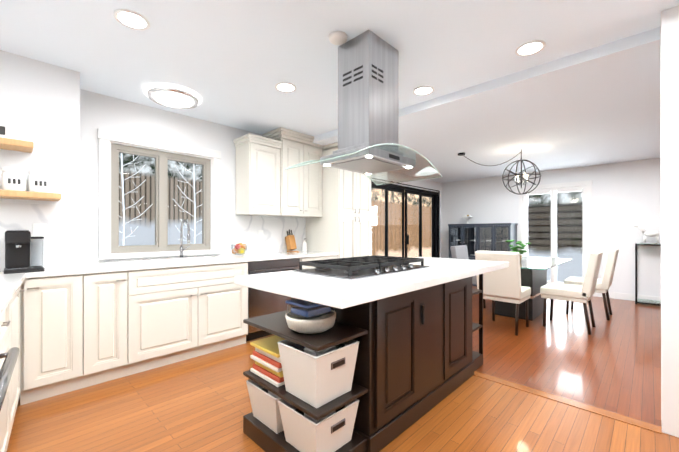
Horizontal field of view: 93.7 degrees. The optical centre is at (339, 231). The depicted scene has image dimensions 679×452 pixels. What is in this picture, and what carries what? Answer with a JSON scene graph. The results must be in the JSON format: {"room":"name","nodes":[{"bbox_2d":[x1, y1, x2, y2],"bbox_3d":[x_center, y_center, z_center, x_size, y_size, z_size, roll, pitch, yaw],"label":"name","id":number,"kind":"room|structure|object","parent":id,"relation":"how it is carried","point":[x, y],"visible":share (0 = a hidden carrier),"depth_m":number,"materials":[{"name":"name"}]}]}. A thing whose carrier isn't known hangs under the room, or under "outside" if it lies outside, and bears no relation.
{"room":"kitchen","nodes":[
{"label":"kitchen","id":0,"kind":"room"},
{"bbox_2d":[0,50,79,205],"bbox_3d":[-2.630,-0.056,2.377,0.390,2.500,1.030,0,0,44],"label":"wall","id":1,"kind":"structure","parent":0,"point":[40,105],"depth_m":2.46,"materials":[{"name":"white paint"}]},
{"bbox_2d":[0,137,33,152],"bbox_3d":[-2.510,-0.614,2.069,0.208,0.045,0.747,0,0,44],"label":"floating shelf","id":2,"kind":"object","parent":1,"relation":"attached to","point":[16,145],"visible":1,"depth_m":2.23,"materials":[{"name":"brown wood"}]},
{"bbox_2d":[0,120,10,138],"bbox_3d":[-2.382,-0.707,2.238,0.041,0.140,0.095,0,0,44],"label":"block sign","id":3,"kind":"object","parent":2,"relation":"on","point":[5,129],"visible":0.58,"depth_m":2.24,"materials":[{"name":"white wood"}]},
{"bbox_2d":[0,190,60,200],"bbox_3d":[-2.458,-0.259,2.122,0.208,0.045,0.897,0,0,44],"label":"floating shelf","id":4,"kind":"object","parent":1,"relation":"attached to","point":[22,195],"visible":1,"depth_m":2.27,"materials":[{"name":"brown wood"}]},
{"bbox_2d":[1,167,51,192],"bbox_3d":[-2.266,-0.364,2.313,0.128,0.162,0.263,0,0,44],"label":"jars","id":5,"kind":"object","parent":4,"relation":"on","point":[14,179],"visible":0.85,"depth_m":2.29,"materials":[{"name":"white ceramic"}]},
{"bbox_2d":[80,89,440,258],"bbox_3d":[-0.358,-0.051,5.134,0.200,2.500,8.550,0,0,44],"label":"wall","id":6,"kind":"structure","parent":0,"point":[100,111],"depth_m":3.34,"materials":[{"name":"white paint"}]},
{"bbox_2d":[0,203,305,270],"bbox_3d":[-1.679,0.041,3.344,0.401,0.490,3.737,0,0,44],"label":"backsplash","id":7,"kind":"structure","parent":6,"relation":"attached to","point":[72,237],"depth_m":2.61,"materials":[{"name":"white tile"}]},
{"bbox_2d":[32,224,46,239],"bbox_3d":[-2.286,0.004,2.426,0.007,0.120,0.080,0,0,44],"label":"electrical outlet plate","id":8,"kind":"object","parent":7,"relation":"attached to","point":[39,229],"visible":0.94,"depth_m":2.42,"materials":[{"name":"white plastic"}]},
{"bbox_2d":[258,230,262,238],"bbox_3d":[-1.052,0.048,4.253,0.007,0.120,0.080,0,0,44],"label":"electrical outlet plate","id":9,"kind":"object","parent":7,"relation":"attached to","point":[260,234],"visible":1,"depth_m":4.25,"materials":[{"name":"white plastic"}]},
{"bbox_2d":[98,128,220,259],"bbox_3d":[-1.888,-0.352,3.455,0.150,1.235,1.200,0,0,44],"label":"kitchen window","id":10,"kind":"structure","parent":6,"relation":"in","point":[113,145],"depth_m":3.41,"materials":[{"name":"white wood"}]},
{"bbox_2d":[233,133,281,215],"bbox_3d":[-1.029,-0.675,4.008,0.379,0.935,0.470,0,0,44],"label":"upper cabinet","id":11,"kind":"object","parent":6,"relation":"attached to","point":[257,175],"visible":0.96,"depth_m":3.89,"materials":[{"name":"white wood"}]},
{"bbox_2d":[262,127,322,217],"bbox_3d":[-0.620,-0.753,4.389,0.434,1.092,0.761,0,0,44],"label":"upper cabinet","id":12,"kind":"object","parent":6,"relation":"attached to","point":[300,191],"visible":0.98,"depth_m":4.25,"materials":[{"name":"white wood"}]},
{"bbox_2d":[371,180,439,257],"bbox_3d":[1.441,0.098,6.934,0.148,2.210,2.840,0,0,44],"label":"sliding glass door","id":13,"kind":"structure","parent":6,"relation":"in","point":[432,195],"depth_m":6.99,"materials":[{"name":"black metal"}]},
{"bbox_2d":[0,0,678,135],"bbox_3d":[0.290,-1.369,1.143,6.700,0.120,3.730,0,0,44],"label":"ceiling","id":14,"kind":"structure","parent":0,"point":[232,63],"depth_m":2.20,"materials":[{"name":"white paint"}]},
{"bbox_2d":[113,9,149,29],"bbox_3d":[-1.280,-1.304,1.966,0.190,0.006,0.190,0,0,44],"label":"recessed light","id":15,"kind":"object","parent":14,"relation":"in","point":[131,19],"visible":1,"depth_m":1.96,"materials":[{"name":"white"}]},
{"bbox_2d":[144,83,201,108],"bbox_3d":[-1.585,-1.267,3.044,0.490,0.075,0.490,0,0,44],"label":"flush-mount ceiling light","id":16,"kind":"object","parent":14,"relation":"attached to","point":[172,95],"visible":1,"depth_m":2.94,"materials":[{"name":"white glass"}]},
{"bbox_2d":[275,82,295,91],"bbox_3d":[-0.487,-1.302,2.882,0.190,0.006,0.190,0,0,44],"label":"recessed light","id":17,"kind":"object","parent":14,"relation":"in","point":[285,87],"visible":1,"depth_m":2.88,"materials":[{"name":"white"}]},
{"bbox_2d":[328,31,347,44],"bbox_3d":[-0.010,-1.292,2.139,0.130,0.030,0.130,0,0,44],"label":"smoke detector","id":18,"kind":"object","parent":14,"relation":"attached to","point":[338,37],"visible":1,"depth_m":2.11,"materials":[{"name":"white plastic"}]},
{"bbox_2d":[285,30,441,184],"bbox_3d":[0.207,-0.858,2.276,0.626,0.893,1.007,0,0,44],"label":"range hood","id":19,"kind":"object","parent":14,"relation":"hanging from","point":[372,149],"visible":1,"depth_m":2.17,"materials":[{"name":"silver metal"}]},
{"bbox_2d":[413,86,433,94],"bbox_3d":[0.778,-1.302,2.949,0.190,0.006,0.190,0,0,44],"label":"recessed light","id":20,"kind":"object","parent":14,"relation":"in","point":[423,90],"visible":1,"depth_m":2.94,"materials":[{"name":"white"}]},
{"bbox_2d":[515,40,545,55],"bbox_3d":[1.360,-1.303,2.271,0.190,0.006,0.190,0,0,44],"label":"recessed light","id":21,"kind":"object","parent":14,"relation":"in","point":[530,48],"visible":1,"depth_m":2.27,"materials":[{"name":"white"}]},
{"bbox_2d":[7,286,678,451],"bbox_3d":[1.971,1.245,2.865,6.700,0.100,8.550,0,0,44],"label":"floor","id":22,"kind":"structure","parent":0,"point":[201,403],"depth_m":2.22,"materials":[{"name":"brown wood"}]},
{"bbox_2d":[0,347,19,410],"bbox_3d":[-1.201,0.730,0.757,0.581,0.922,0.765,0,0,-41],"label":"range","id":23,"kind":"object","parent":22,"relation":"on","point":[10,356],"visible":1,"depth_m":1.00,"materials":[{"name":"silver metal"}]},
{"bbox_2d":[0,287,24,451],"bbox_3d":[-1.692,0.754,1.284,0.693,0.876,0.592,0,0,44],"label":"base cabinet","id":24,"kind":"object","parent":22,"relation":"on","point":[10,326],"visible":0.77,"depth_m":1.21,"materials":[{"name":"white wood"}]},
{"bbox_2d":[20,273,95,404],"bbox_3d":[-2.124,0.756,2.391,0.307,0.876,0.390,0,0,44],"label":"base cabinet","id":25,"kind":"object","parent":22,"relation":"on","point":[78,331],"depth_m":2.28,"materials":[{"name":"white wood"}]},
{"bbox_2d":[96,270,139,383],"bbox_3d":[-2.047,0.757,2.750,0.697,0.876,0.341,0,0,44],"label":"base cabinet","id":26,"kind":"object","parent":22,"relation":"on","point":[117,293],"depth_m":2.54,"materials":[{"name":"white wood"}]},
{"bbox_2d":[140,260,247,371],"bbox_3d":[-1.611,0.758,3.198,0.697,0.876,1.150,0,0,44],"label":"base cabinet","id":27,"kind":"object","parent":22,"relation":"on","point":[187,312],"depth_m":2.94,"materials":[{"name":"white wood"}]},
{"bbox_2d":[0,251,338,313],"bbox_3d":[-1.113,0.302,2.793,1.975,0.035,3.737,0,0,44],"label":"countertop","id":28,"kind":"structure","parent":27,"relation":"on","point":[10,284],"depth_m":2.79,"materials":[{"name":"white stone"}]},
{"bbox_2d":[4,230,44,273],"bbox_3d":[-2.239,0.138,2.263,0.252,0.292,0.202,0,0,44],"label":"coffee maker","id":29,"kind":"object","parent":28,"relation":"on","point":[17,251],"visible":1,"depth_m":2.21,"materials":[{"name":"black plastic"}]},
{"bbox_2d":[179,220,189,257],"bbox_3d":[-1.619,0.080,3.396,0.244,0.411,0.117,0,0,44],"label":"faucet","id":30,"kind":"object","parent":28,"relation":"on","point":[181,238],"visible":1,"depth_m":3.42,"materials":[{"name":"silver metal"}]},
{"bbox_2d":[230,243,247,254],"bbox_3d":[-1.207,0.214,3.831,0.210,0.146,0.210,0,0,44],"label":"fruit bowl","id":31,"kind":"object","parent":28,"relation":"on","point":[239,249],"visible":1,"depth_m":3.78,"materials":[{"name":"clear plastic"}]},
{"bbox_2d":[285,229,298,251],"bbox_3d":[-0.670,0.131,4.467,0.198,0.313,0.110,0,0,44],"label":"knife block","id":32,"kind":"object","parent":28,"relation":"on","point":[290,241],"visible":1,"depth_m":4.45,"materials":[{"name":"brown wood"}]},
{"bbox_2d":[302,238,306,250],"bbox_3d":[-0.510,0.196,4.646,0.077,0.184,0.074,0,0,44],"label":"soap bottle","id":33,"kind":"object","parent":28,"relation":"on","point":[304,245],"visible":1,"depth_m":4.62,"materials":[{"name":"white plastic"}]},
{"bbox_2d":[246,258,299,340],"bbox_3d":[-0.948,0.760,3.850,0.738,0.873,0.702,0,0,44],"label":"dishwasher","id":34,"kind":"object","parent":22,"relation":"on","point":[260,302],"visible":0.42,"depth_m":3.54,"materials":[{"name":"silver metal"}]},
{"bbox_2d":[300,255,337,268],"bbox_3d":[-0.491,0.760,4.349,0.697,0.876,0.640,0,0,44],"label":"base cabinet","id":35,"kind":"object","parent":22,"relation":"on","point":[333,256],"depth_m":4.03,"materials":[{"name":"white wood"}]},
{"bbox_2d":[306,142,370,257],"bbox_3d":[0.026,-0.010,4.842,0.752,2.417,0.783,0,0,44],"label":"pantry cabinet","id":36,"kind":"object","parent":22,"relation":"on","point":[342,226],"visible":0.48,"depth_m":4.53,"materials":[{"name":"white wood"}]},
{"bbox_2d":[241,273,482,451],"bbox_3d":[0.362,0.764,2.367,0.730,0.860,1.990,0,0,44],"label":"kitchen island","id":37,"kind":"object","parent":22,"relation":"on","point":[417,358],"depth_m":1.83,"materials":[{"name":"brown wood"}]},
{"bbox_2d":[246,379,283,433],"bbox_3d":[-0.339,0.982,1.883,0.301,0.217,0.301,0,0,44],"label":"storage bin","id":38,"kind":"object","parent":37,"relation":"in","point":[265,406],"visible":0.27,"depth_m":1.77,"materials":[{"name":"white fabric"}]},
{"bbox_2d":[250,335,285,386],"bbox_3d":[-0.335,0.744,1.887,0.280,0.174,0.270,0,0,44],"label":"books","id":39,"kind":"object","parent":37,"relation":"in","point":[267,365],"visible":0.46,"depth_m":1.80,"materials":[{"name":"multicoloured paper"}]},
{"bbox_2d":[285,299,335,333],"bbox_3d":[-0.152,0.444,1.702,0.270,0.153,0.270,0,0,44],"label":"basket bowl","id":40,"kind":"object","parent":37,"relation":"in","point":[304,317],"visible":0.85,"depth_m":1.62,"materials":[{"name":"ceramic"}]},
{"bbox_2d":[278,339,358,408],"bbox_3d":[-0.109,0.699,1.660,0.301,0.262,0.301,0,0,44],"label":"storage bin","id":41,"kind":"object","parent":37,"relation":"in","point":[316,379],"visible":0.77,"depth_m":1.56,"materials":[{"name":"white fabric"}]},
{"bbox_2d":[278,399,358,451],"bbox_3d":[-0.109,0.982,1.660,0.301,0.217,0.301,0,0,44],"label":"storage bin","id":42,"kind":"object","parent":37,"relation":"in","point":[330,432],"visible":0.6,"depth_m":1.56,"materials":[{"name":"white fabric"}]},
{"bbox_2d":[235,257,508,308],"bbox_3d":[0.463,0.309,2.486,0.930,0.050,2.260,0,0,44],"label":"island countertop","id":43,"kind":"structure","parent":37,"relation":"on","point":[338,293],"depth_m":1.83,"materials":[{"name":"white stone"}]},
{"bbox_2d":[292,255,429,279],"bbox_3d":[0.190,0.248,2.346,0.554,0.072,0.920,0,0,44],"label":"gas cooktop","id":44,"kind":"object","parent":43,"relation":"in","point":[354,268],"visible":1,"depth_m":2.16,"materials":[{"name":"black metal"}]},
{"bbox_2d":[449,255,475,285],"bbox_3d":[2.920,0.894,7.311,0.660,0.620,0.446,0,0,44],"label":"base cabinet","id":45,"kind":"object","parent":22,"relation":"on","point":[472,257],"depth_m":7.03,"materials":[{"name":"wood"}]},
{"bbox_2d":[450,245,485,307],"bbox_3d":[2.218,0.722,5.283,0.576,0.960,0.480,0,0,44],"label":"chair","id":46,"kind":"object","parent":22,"relation":"on","point":[459,252],"visible":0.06,"depth_m":5.29,"materials":[{"name":"grey fabric"}]},
{"bbox_2d":[475,251,530,335],"bbox_3d":[2.032,0.719,3.947,0.480,0.960,0.576,0,0,44],"label":"chair","id":47,"kind":"object","parent":22,"relation":"on","point":[503,285],"visible":0.88,"depth_m":3.74,"materials":[{"name":"beige fabric"}]},
{"bbox_2d":[495,257,571,320],"bbox_3d":[2.692,0.818,4.711,0.966,0.760,1.906,0,0,44],"label":"dining table","id":48,"kind":"object","parent":22,"relation":"on","point":[534,273],"visible":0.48,"depth_m":4.40,"materials":[{"name":"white glass"}]},
{"bbox_2d":[505,240,530,261],"bbox_3d":[2.604,0.280,4.631,0.305,0.316,0.346,0,0,44],"label":"potted plant","id":49,"kind":"object","parent":48,"relation":"on","point":[515,249],"visible":0.73,"depth_m":4.61,"materials":[{"name":"green plant"}]},
{"bbox_2d":[473,371,661,433],"bbox_3d":[0.605,1.193,3.189,3.690,0.004,0.090,0,0,44],"label":"threshold","id":50,"kind":"object","parent":22,"relation":"on","point":[620,417],"visible":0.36,"depth_m":2.19,"materials":[{"name":"brown wood"}]},
{"bbox_2d":[540,250,602,334],"bbox_3d":[2.898,0.719,3.980,0.576,0.960,0.480,0,0,44],"label":"chair","id":51,"kind":"object","parent":22,"relation":"on","point":[584,292],"visible":1,"depth_m":3.80,"materials":[{"name":"beige fabric"}]},
{"bbox_2d":[564,248,618,319],"bbox_3d":[3.619,0.720,4.577,0.576,0.960,0.480,0,0,44],"label":"chair","id":52,"kind":"object","parent":22,"relation":"on","point":[603,284],"visible":0.73,"depth_m":4.31,"materials":[{"name":"beige fabric"}]},
{"bbox_2d":[635,243,660,305],"bbox_3d":[5.124,0.699,5.232,0.378,1.000,0.338,0,0,44],"label":"console table","id":53,"kind":"object","parent":22,"relation":"on","point":[648,301],"visible":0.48,"depth_m":5.23,"materials":[{"name":"black metal"}]},
{"bbox_2d":[634,224,660,243],"bbox_3d":[5.105,0.041,5.253,0.370,0.318,0.080,0,0,44],"label":"figurine","id":54,"kind":"object","parent":53,"relation":"on","point":[650,233],"visible":0.88,"depth_m":5.24,"materials":[{"name":"white ceramic"}]},
{"bbox_2d":[462,215,472,223],"bbox_3d":[2.925,-0.274,7.290,0.250,0.215,0.250,0,0,44],"label":"decorative piece","id":55,"kind":"object","parent":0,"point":[466,217],"visible":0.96,"depth_m":7.24,"materials":[{"name":"white ceramic"}]},
{"bbox_2d":[312,27,660,182],"bbox_3d":[3.271,-1.323,4.207,6.700,0.200,4.820,0,0,44],"label":"ceiling","id":56,"kind":"structure","parent":0,"point":[600,105],"depth_m":3.45,"materials":[{"name":"white paint"}]},
{"bbox_2d":[458,149,541,194],"bbox_3d":[2.443,-0.884,4.853,1.061,0.679,0.662,0,0,44],"label":"orb chandelier","id":57,"kind":"object","parent":56,"relation":"hanging from","point":[525,178],"visible":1,"depth_m":4.71,"materials":[{"name":"black metal"}]},
{"bbox_2d":[441,158,660,296],"bbox_3d":[4.954,-0.050,5.790,6.500,2.500,0.200,0,0,44],"label":"wall","id":58,"kind":"structure","parent":0,"point":[626,197],"depth_m":5.73,"materials":[{"name":"white paint"}]},
{"bbox_2d":[518,180,592,283],"bbox_3d":[4.283,0.129,6.369,1.240,2.145,0.146,0,0,44],"label":"dining room window","id":59,"kind":"structure","parent":58,"relation":"in","point":[556,188],"depth_m":6.34,"materials":[{"name":"white wood"}]},
{"bbox_2d":[592,292,660,300],"bbox_3d":[5.876,1.143,4.742,3.320,0.110,0.015,0,0,44],"label":"baseboard","id":60,"kind":"structure","parent":58,"relation":"attached to","point":[622,296],"depth_m":5.56,"materials":[{"name":"white wood"}]},
{"bbox_2d":[660,6,678,437],"bbox_3d":[2.879,-0.059,1.084,2.510,2.500,0.200,0,0,44],"label":"wall","id":61,"kind":"structure","parent":0,"point":[669,60],"depth_m":1.86,"materials":[{"name":"white paint"}]},
{"label":"outside","id":62,"kind":"structure","parent":0,"visible":0},
{"bbox_2d":[119,153,201,245],"bbox_3d":[-1.885,-0.218,8.084,1.082,3.846,7.319,0,0,44],"label":"birch","id":63,"kind":"object","parent":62,"point":[123,210],"depth_m":5.97,"materials":[{"name":"white plant"}]},
{"bbox_2d":[119,153,430,257],"bbox_3d":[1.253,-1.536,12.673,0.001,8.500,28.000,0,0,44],"label":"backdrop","id":64,"kind":"structure","parent":62,"point":[144,230],"depth_m":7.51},
{"bbox_2d":[528,189,582,281],"bbox_3d":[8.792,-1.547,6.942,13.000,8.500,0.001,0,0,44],"label":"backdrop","id":65,"kind":"structure","parent":62,"point":[565,251],"depth_m":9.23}
]}

